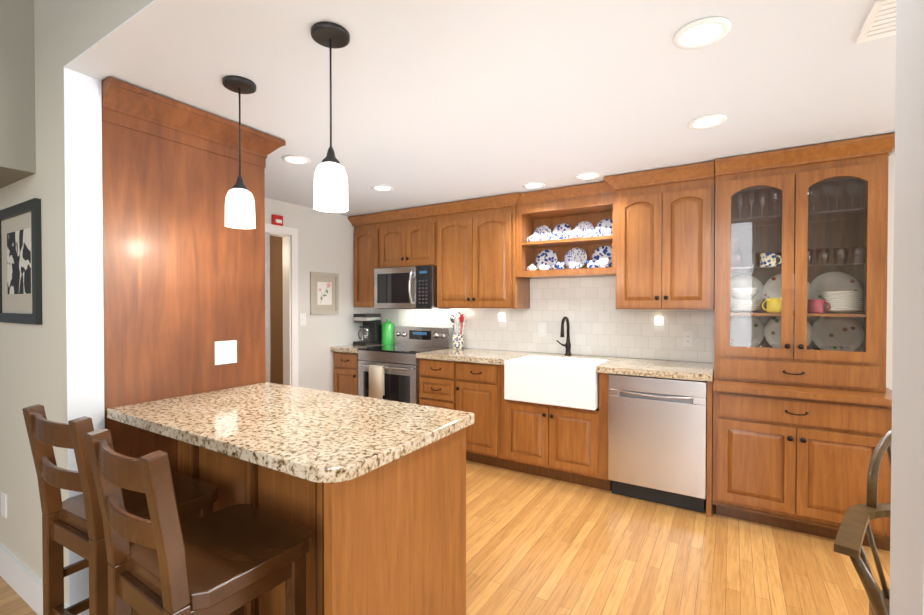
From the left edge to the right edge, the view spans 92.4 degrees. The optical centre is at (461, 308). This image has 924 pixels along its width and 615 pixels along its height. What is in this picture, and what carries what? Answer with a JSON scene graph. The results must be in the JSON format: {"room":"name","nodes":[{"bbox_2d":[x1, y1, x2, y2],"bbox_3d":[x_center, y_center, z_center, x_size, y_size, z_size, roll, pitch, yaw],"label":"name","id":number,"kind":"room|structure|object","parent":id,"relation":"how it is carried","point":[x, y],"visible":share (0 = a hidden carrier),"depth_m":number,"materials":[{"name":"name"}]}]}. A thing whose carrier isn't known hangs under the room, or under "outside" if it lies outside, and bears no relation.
{"room":"kitchen","nodes":[
{"label":"kitchen","id":0,"kind":"room"},
{"bbox_2d":[0,0,35,188],"bbox_3d":[-4.275,-1.193,3.229,5.480,1.170,0.300,0,1,31],"label":"soffit","id":1,"kind":"structure","parent":0,"point":[17,109],"depth_m":1.89,"materials":[{"name":"beige paint"}]},
{"bbox_2d":[0,0,153,605],"bbox_3d":[-1.726,-0.213,1.926,11.200,3.100,0.120,0,1,31],"label":"wall","id":2,"kind":"structure","parent":0,"point":[33,364],"depth_m":1.88,"materials":[{"name":"paint"}]},
{"bbox_2d":[1,491,6,517],"bbox_3d":[-2.284,0.974,2.207,0.070,0.120,0.006,0,1,31],"label":"outlet","id":3,"kind":"object","parent":2,"relation":"attached to","point":[3,504],"visible":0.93,"depth_m":2.20,"materials":[{"name":"white plastic"}]},
{"bbox_2d":[0,198,41,324],"bbox_3d":[-2.053,-0.205,2.043,0.560,0.540,0.020,0,1,31],"label":"framed print","id":4,"kind":"object","parent":2,"relation":"attached to","point":[20,268],"visible":1,"depth_m":2.01,"materials":[{"name":"grey"}]},
{"bbox_2d":[0,543,68,614],"bbox_3d":[-4.054,1.251,3.290,5.824,0.140,0.014,0,1,31],"label":"baseboard","id":5,"kind":"structure","parent":2,"relation":"attached to","point":[24,582],"depth_m":2.04,"materials":[{"name":"white wood"}]},
{"bbox_2d":[64,0,923,614],"bbox_3d":[-0.501,0.196,1.179,2.455,2.300,0.122,0,1,31],"label":"trim","id":6,"kind":"structure","parent":2,"relation":"attached to","point":[140,32],"depth_m":0.59,"materials":[{"name":"white paint"}]},
{"bbox_2d":[265,198,372,391],"bbox_3d":[-1.853,0.165,3.849,0.100,2.300,3.020,0,1,31],"label":"wall","id":7,"kind":"structure","parent":0,"point":[325,242],"depth_m":4.46,"materials":[{"name":"white paint"}]},
{"bbox_2d":[270,236,282,383],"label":"door","id":8,"kind":"structure","parent":7,"relation":"in","point":[276,300],"depth_m":5.45,"materials":[{"name":"brown wood"}]},
{"bbox_2d":[271,214,282,225],"bbox_3d":[-1.668,-0.802,4.006,0.040,0.090,0.100,0,1,31],"label":"fire alarm strobe","id":9,"kind":"object","parent":7,"relation":"attached to","point":[276,219],"visible":0.93,"depth_m":3.98,"materials":[{"name":"red plastic"}]},
{"bbox_2d":[265,223,298,386],"bbox_3d":[-1.835,0.279,3.863,0.118,2.070,0.880,0,1,31],"label":"door frame","id":10,"kind":"structure","parent":7,"relation":"attached to","point":[289,235],"depth_m":4.16,"materials":[{"name":"white wood"}]},
{"bbox_2d":[300,313,305,325],"bbox_3d":[-1.530,0.100,4.267,0.012,0.120,0.070,0,1,31],"label":"light switch","id":11,"kind":"object","parent":7,"relation":"attached to","point":[302,319],"visible":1,"depth_m":4.26,"materials":[{"name":"white plastic"}]},
{"bbox_2d":[310,272,338,313],"bbox_3d":[-1.390,-0.158,4.485,0.020,0.420,0.355,0,1,31],"label":"framed picture","id":12,"kind":"object","parent":7,"relation":"attached to","point":[324,293],"visible":0.96,"depth_m":4.48,"materials":[{"name":"beige paper"}]},
{"bbox_2d":[0,460,889,614],"bbox_3d":[-1.592,1.373,0.918,12.500,0.050,8.070,0,1,31],"label":"floor","id":13,"kind":"structure","parent":0,"point":[537,545],"depth_m":2.35,"materials":[{"name":"brown wood"}]},
{"bbox_2d":[22,404,217,614],"bbox_3d":[-1.245,0.839,1.655,0.443,1.003,0.487,0,1,31],"label":"stool","id":14,"kind":"object","parent":13,"relation":"on","point":[74,524],"visible":0.58,"depth_m":1.54,"materials":[{"name":"brown wood"}]},
{"bbox_2d":[101,77,285,609],"bbox_3d":[-1.666,0.184,2.480,1.050,2.292,0.874,0,1,31],"label":"wood wall panel","id":15,"kind":"object","parent":13,"relation":"on","point":[186,278],"visible":0.38,"depth_m":2.10,"materials":[{"name":"brown wood"}]},
{"bbox_2d":[215,340,236,364],"bbox_3d":[-1.234,0.227,2.319,0.014,0.120,0.115,0,1,31],"label":"outlet","id":16,"kind":"object","parent":15,"relation":"attached to","point":[225,352],"visible":1,"depth_m":2.32,"materials":[{"name":"white plastic"}]},
{"bbox_2d":[85,428,310,614],"bbox_3d":[-0.761,0.842,1.330,0.439,1.003,0.481,0,1,31],"label":"stool","id":17,"kind":"object","parent":13,"relation":"on","point":[233,559],"visible":1,"depth_m":1.23,"materials":[{"name":"brown wood"}]},
{"bbox_2d":[177,430,462,614],"bbox_3d":[-0.695,0.901,1.956,1.309,0.872,0.480,0,1,31],"label":"base cabinet","id":18,"kind":"object","parent":13,"relation":"on","point":[369,493],"depth_m":1.56,"materials":[{"name":"brown wood"}]},
{"bbox_2d":[107,382,473,489],"bbox_3d":[-0.725,0.443,1.840,1.374,0.042,0.754,0,1,31],"label":"countertop","id":19,"kind":"structure","parent":18,"relation":"on","point":[329,440],"depth_m":1.63,"materials":[{"name":"beige stone"}]},
{"bbox_2d":[333,352,358,395],"bbox_3d":[-1.021,0.869,4.754,0.374,0.870,0.618,0,1,31],"label":"base cabinet","id":20,"kind":"object","parent":13,"relation":"on","point":[345,370],"depth_m":4.49,"materials":[{"name":"brown wood"}]},
{"bbox_2d":[330,344,381,351],"bbox_3d":[-1.029,0.411,4.739,0.376,0.043,0.643,0,1,31],"label":"countertop","id":21,"kind":"structure","parent":20,"relation":"on","point":[346,348],"depth_m":4.51,"materials":[{"name":"beige stone"}]},
{"bbox_2d":[353,313,380,345],"bbox_3d":[-1.041,0.220,4.832,0.194,0.335,0.257,0,1,31],"label":"coffee maker","id":22,"kind":"object","parent":21,"relation":"on","point":[371,327],"visible":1,"depth_m":4.82,"materials":[{"name":"black plastic"}]},
{"bbox_2d":[358,326,452,404],"bbox_3d":[-0.573,0.750,4.427,0.722,1.115,0.685,0,1,31],"label":"range","id":23,"kind":"object","parent":13,"relation":"on","point":[390,372],"visible":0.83,"depth_m":4.21,"materials":[{"name":"silver metal"}]},
{"bbox_2d":[369,365,384,398],"bbox_3d":[-0.808,0.693,4.188,0.170,0.316,0.033,0,1,31],"label":"towel","id":24,"kind":"object","parent":23,"relation":"hanging from","point":[376,373],"depth_m":4.17,"materials":[{"name":"beige fabric"}]},
{"bbox_2d":[381,319,394,344],"bbox_3d":[-0.812,0.247,4.861,0.144,0.280,0.144,0,1,31],"label":"canister","id":25,"kind":"object","parent":23,"relation":"on","point":[387,332],"visible":0.96,"depth_m":4.80,"materials":[{"name":"green ceramic"}]},
{"bbox_2d":[419,360,461,410],"bbox_3d":[-0.042,0.876,4.154,0.464,0.870,0.618,0,1,31],"label":"base cabinet","id":26,"kind":"object","parent":13,"relation":"on","point":[440,381],"depth_m":3.88,"materials":[{"name":"brown wood"}]},
{"bbox_2d":[462,360,529,465],"bbox_3d":[0.281,0.878,3.957,0.420,0.870,0.618,0,1,31],"label":"base cabinet","id":27,"kind":"object","parent":13,"relation":"on","point":[482,384],"depth_m":3.66,"materials":[{"name":"brown wood"}]},
{"bbox_2d":[416,348,533,363],"bbox_3d":[0.130,0.419,4.029,0.882,0.043,0.643,0,1,31],"label":"countertop","id":28,"kind":"structure","parent":27,"relation":"on","point":[467,355],"depth_m":3.87,"materials":[{"name":"beige stone"}]},
{"bbox_2d":[450,312,465,348],"bbox_3d":[-0.037,0.212,4.356,0.163,0.361,0.144,0,1,31],"label":"utensil crock","id":29,"kind":"object","parent":28,"relation":"on","point":[458,340],"visible":1,"depth_m":4.31,"materials":[{"name":"multicoloured ceramic"}]},
{"bbox_2d":[556,316,571,355],"bbox_3d":[0.849,0.232,3.785,0.133,0.337,0.198,0,1,31],"label":"faucet","id":30,"kind":"object","parent":28,"relation":"on","point":[567,345],"depth_m":3.81,"materials":[{"name":"black metal"}]},
{"bbox_2d":[494,384,611,490],"bbox_3d":[0.818,1.025,3.607,0.856,0.585,0.656,0,1,31],"label":"base cabinet","id":31,"kind":"object","parent":13,"relation":"on","point":[541,414],"depth_m":3.35,"materials":[{"name":"brown wood"}]},
{"bbox_2d":[504,355,608,409],"bbox_3d":[0.769,0.564,3.541,0.716,0.308,0.501,0,1,31],"label":"sink","id":32,"kind":"object","parent":31,"relation":"in","point":[568,382],"depth_m":3.34,"materials":[{"name":"white ceramic"}]},
{"bbox_2d":[594,357,713,383],"bbox_3d":[1.427,0.428,3.235,0.720,0.043,0.643,0,1,31],"label":"countertop","id":33,"kind":"structure","parent":31,"relation":"on","point":[687,370],"depth_m":3.09,"materials":[{"name":"beige stone"}]},
{"bbox_2d":[608,374,706,512],"bbox_3d":[1.441,0.891,3.215,0.606,0.862,0.575,0,1,31],"label":"dishwasher","id":34,"kind":"object","parent":13,"relation":"on","point":[657,439],"visible":0.94,"depth_m":2.96,"materials":[{"name":"silver metal"}]},
{"bbox_2d":[712,133,894,550],"bbox_3d":[2.129,0.181,2.802,0.918,2.292,0.644,0,1,31],"label":"hutch","id":35,"kind":"object","parent":13,"relation":"on","point":[802,409],"visible":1,"depth_m":2.70,"materials":[{"name":"brown wood"}]},
{"bbox_2d":[834,430,891,614],"bbox_3d":[1.423,0.845,1.217,0.683,1.007,0.637,0,1,31],"label":"chair","id":36,"kind":"object","parent":13,"relation":"on","point":[854,527],"visible":0.56,"depth_m":1.36,"materials":[{"name":"brown wood"}]},
{"bbox_2d":[101,0,895,216],"bbox_3d":[1.013,-0.996,2.140,6.760,0.060,3.120,0,1,31],"label":"ceiling","id":37,"kind":"structure","parent":0,"point":[434,102],"depth_m":1.91,"materials":[{"name":"white paint"}]},
{"bbox_2d":[222,75,255,228],"bbox_3d":[-0.948,-0.657,1.890,0.130,0.609,0.130,0,1,31],"label":"pendant light","id":38,"kind":"object","parent":37,"relation":"hanging from","point":[239,207],"visible":1,"depth_m":1.86,"materials":[{"name":"white glass"}]},
{"bbox_2d":[282,155,310,163],"bbox_3d":[-1.078,-0.969,2.881,0.180,0.009,0.180,0,1,31],"label":"recessed light","id":39,"kind":"object","parent":37,"relation":"in","point":[295,159],"visible":0.94,"depth_m":2.88,"materials":[{"name":"white"}]},
{"bbox_2d":[311,22,349,212],"bbox_3d":[-0.457,-0.653,1.543,0.130,0.609,0.130,0,1,31],"label":"pendant light","id":40,"kind":"object","parent":37,"relation":"hanging from","point":[330,187],"visible":0.98,"depth_m":1.51,"materials":[{"name":"white glass"}]},
{"bbox_2d":[371,185,393,190],"bbox_3d":[-0.644,-0.977,3.588,0.180,0.009,0.180,0,1,31],"label":"recessed light","id":41,"kind":"object","parent":37,"relation":"in","point":[382,188],"visible":0.98,"depth_m":3.58,"materials":[{"name":"white"}]},
{"bbox_2d":[523,182,544,188],"bbox_3d":[0.569,-0.976,3.502,0.180,0.009,0.180,0,1,31],"label":"recessed light","id":42,"kind":"object","parent":37,"relation":"in","point":[531,185],"visible":0.96,"depth_m":3.50,"materials":[{"name":"white"}]},
{"bbox_2d":[575,172,599,179],"bbox_3d":[0.920,-0.973,3.252,0.180,0.009,0.180,0,1,31],"label":"recessed light","id":43,"kind":"object","parent":37,"relation":"in","point":[587,176],"visible":1,"depth_m":3.25,"materials":[{"name":"white"}]},
{"bbox_2d":[673,16,731,48],"bbox_3d":[0.831,-0.953,1.536,0.180,0.009,0.180,0,1,31],"label":"recessed light","id":44,"kind":"object","parent":37,"relation":"in","point":[702,32],"visible":1,"depth_m":1.53,"materials":[{"name":"white"}]},
{"bbox_2d":[688,114,727,128],"bbox_3d":[1.263,-0.962,2.280,0.180,0.009,0.180,0,1,31],"label":"recessed light","id":45,"kind":"object","parent":37,"relation":"in","point":[707,121],"visible":1,"depth_m":2.28,"materials":[{"name":"white"}]},
{"bbox_2d":[856,0,895,43],"bbox_3d":[1.477,-0.951,1.404,0.300,0.012,0.250,0,1,31],"label":"ceiling vent","id":46,"kind":"object","parent":37,"relation":"in","point":[880,22],"visible":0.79,"depth_m":1.47,"materials":[{"name":"white metal"}]},
{"bbox_2d":[536,250,556,269],"bbox_3d":[0.749,-0.431,3.925,0.200,0.196,0.054,0,1,31],"label":"plate","id":47,"kind":"object","parent":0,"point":[549,257],"depth_m":3.94,"materials":[{"name":"white ceramic"}]},
{"bbox_2d":[527,227,610,270],"bbox_3d":[0.876,-0.502,3.711,0.722,0.354,0.130,0,1,31],"label":"cups","id":48,"kind":"object","parent":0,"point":[576,232],"visible":0.88,"depth_m":3.63,"materials":[{"name":"white ceramic"}]},
{"bbox_2d":[564,248,586,268],"bbox_3d":[0.972,-0.430,3.789,0.200,0.196,0.054,0,1,31],"label":"plate","id":49,"kind":"object","parent":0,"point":[579,255],"depth_m":3.80,"materials":[{"name":"white ceramic"}]},
{"bbox_2d":[592,246,611,267],"bbox_3d":[1.176,-0.428,3.664,0.200,0.196,0.054,0,1,31],"label":"plate","id":50,"kind":"object","parent":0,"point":[603,251],"depth_m":3.68,"materials":[{"name":"white ceramic"}]},
{"bbox_2d":[373,155,894,389],"bbox_3d":[1.802,0.169,3.441,6.760,2.300,0.100,0,1,31],"label":"wall","id":51,"kind":"structure","parent":0,"point":[392,315],"depth_m":2.82,"materials":[{"name":"white paint"}]},
{"bbox_2d":[352,213,379,307],"bbox_3d":[-0.944,-0.492,4.861,0.378,0.950,0.328,0,1,31],"label":"upper cabinet","id":52,"kind":"object","parent":51,"relation":"attached to","point":[366,229],"depth_m":4.74,"materials":[{"name":"brown wood"}]},
{"bbox_2d":[368,257,415,308],"bbox_3d":[-0.585,-0.246,4.560,0.536,0.480,0.467,0,1,31],"label":"upper cabinet","id":53,"kind":"object","parent":51,"relation":"attached to","point":[391,280],"depth_m":4.44,"materials":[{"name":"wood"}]},
{"bbox_2d":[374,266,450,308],"bbox_3d":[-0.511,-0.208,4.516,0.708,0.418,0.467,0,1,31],"label":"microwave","id":54,"kind":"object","parent":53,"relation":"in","point":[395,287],"depth_m":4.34,"materials":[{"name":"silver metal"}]},
{"bbox_2d":[380,205,435,256],"bbox_3d":[-0.475,-0.693,4.571,0.718,0.542,0.328,0,1,31],"label":"upper cabinet","id":55,"kind":"object","parent":51,"relation":"attached to","point":[410,233],"depth_m":4.41,"materials":[{"name":"brown wood"}]},
{"bbox_2d":[416,257,435,308],"bbox_3d":[-0.268,-0.244,4.400,0.172,0.480,0.409,0,1,31],"label":"control panel","id":56,"kind":"object","parent":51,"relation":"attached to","point":[425,266],"depth_m":4.24,"materials":[{"name":"black plastic"}]},
{"bbox_2d":[436,197,531,308],"bbox_3d":[0.187,-0.484,4.168,0.831,0.950,0.328,0,1,31],"label":"upper cabinet","id":57,"kind":"object","parent":51,"relation":"attached to","point":[484,252],"depth_m":3.98,"materials":[{"name":"brown wood"}]},
{"bbox_2d":[398,276,714,362],"bbox_3d":[0.600,0.059,4.110,3.050,0.671,0.009,0,1,31],"label":"tile backsplash","id":58,"kind":"structure","parent":51,"relation":"attached to","point":[600,324],"depth_m":3.83,"materials":[{"name":"white tile"}]},
{"bbox_2d":[499,313,505,326],"bbox_3d":[0.380,0.105,4.222,0.075,0.130,0.030,0,1,31],"label":"outlet","id":59,"kind":"object","parent":58,"relation":"attached to","point":[502,319],"visible":1,"depth_m":4.21,"materials":[{"name":"white plastic"}]},
{"bbox_2d":[538,323,545,336],"bbox_3d":[0.726,0.193,4.021,0.075,0.120,0.014,0,1,31],"label":"outlet","id":60,"kind":"object","parent":58,"relation":"attached to","point":[541,330],"visible":1,"depth_m":4.02,"materials":[{"name":"white plastic"}]},
{"bbox_2d":[654,316,663,331],"bbox_3d":[1.557,0.119,3.501,0.075,0.120,0.030,0,1,31],"label":"outlet","id":61,"kind":"object","parent":58,"relation":"attached to","point":[659,323],"visible":1,"depth_m":3.50,"materials":[{"name":"white plastic"}]},
{"bbox_2d":[683,331,693,346],"bbox_3d":[1.738,0.230,3.405,0.075,0.120,0.008,0,1,31],"label":"outlet","id":62,"kind":"object","parent":58,"relation":"attached to","point":[688,338],"visible":1,"depth_m":3.40,"materials":[{"name":"white plastic"}]},
{"bbox_2d":[608,165,714,309],"bbox_3d":[1.499,-0.474,3.312,0.685,0.950,0.418,0,1,31],"label":"upper cabinet","id":63,"kind":"object","parent":51,"relation":"attached to","point":[662,241],"depth_m":3.11,"materials":[{"name":"brown wood"}]}
]}

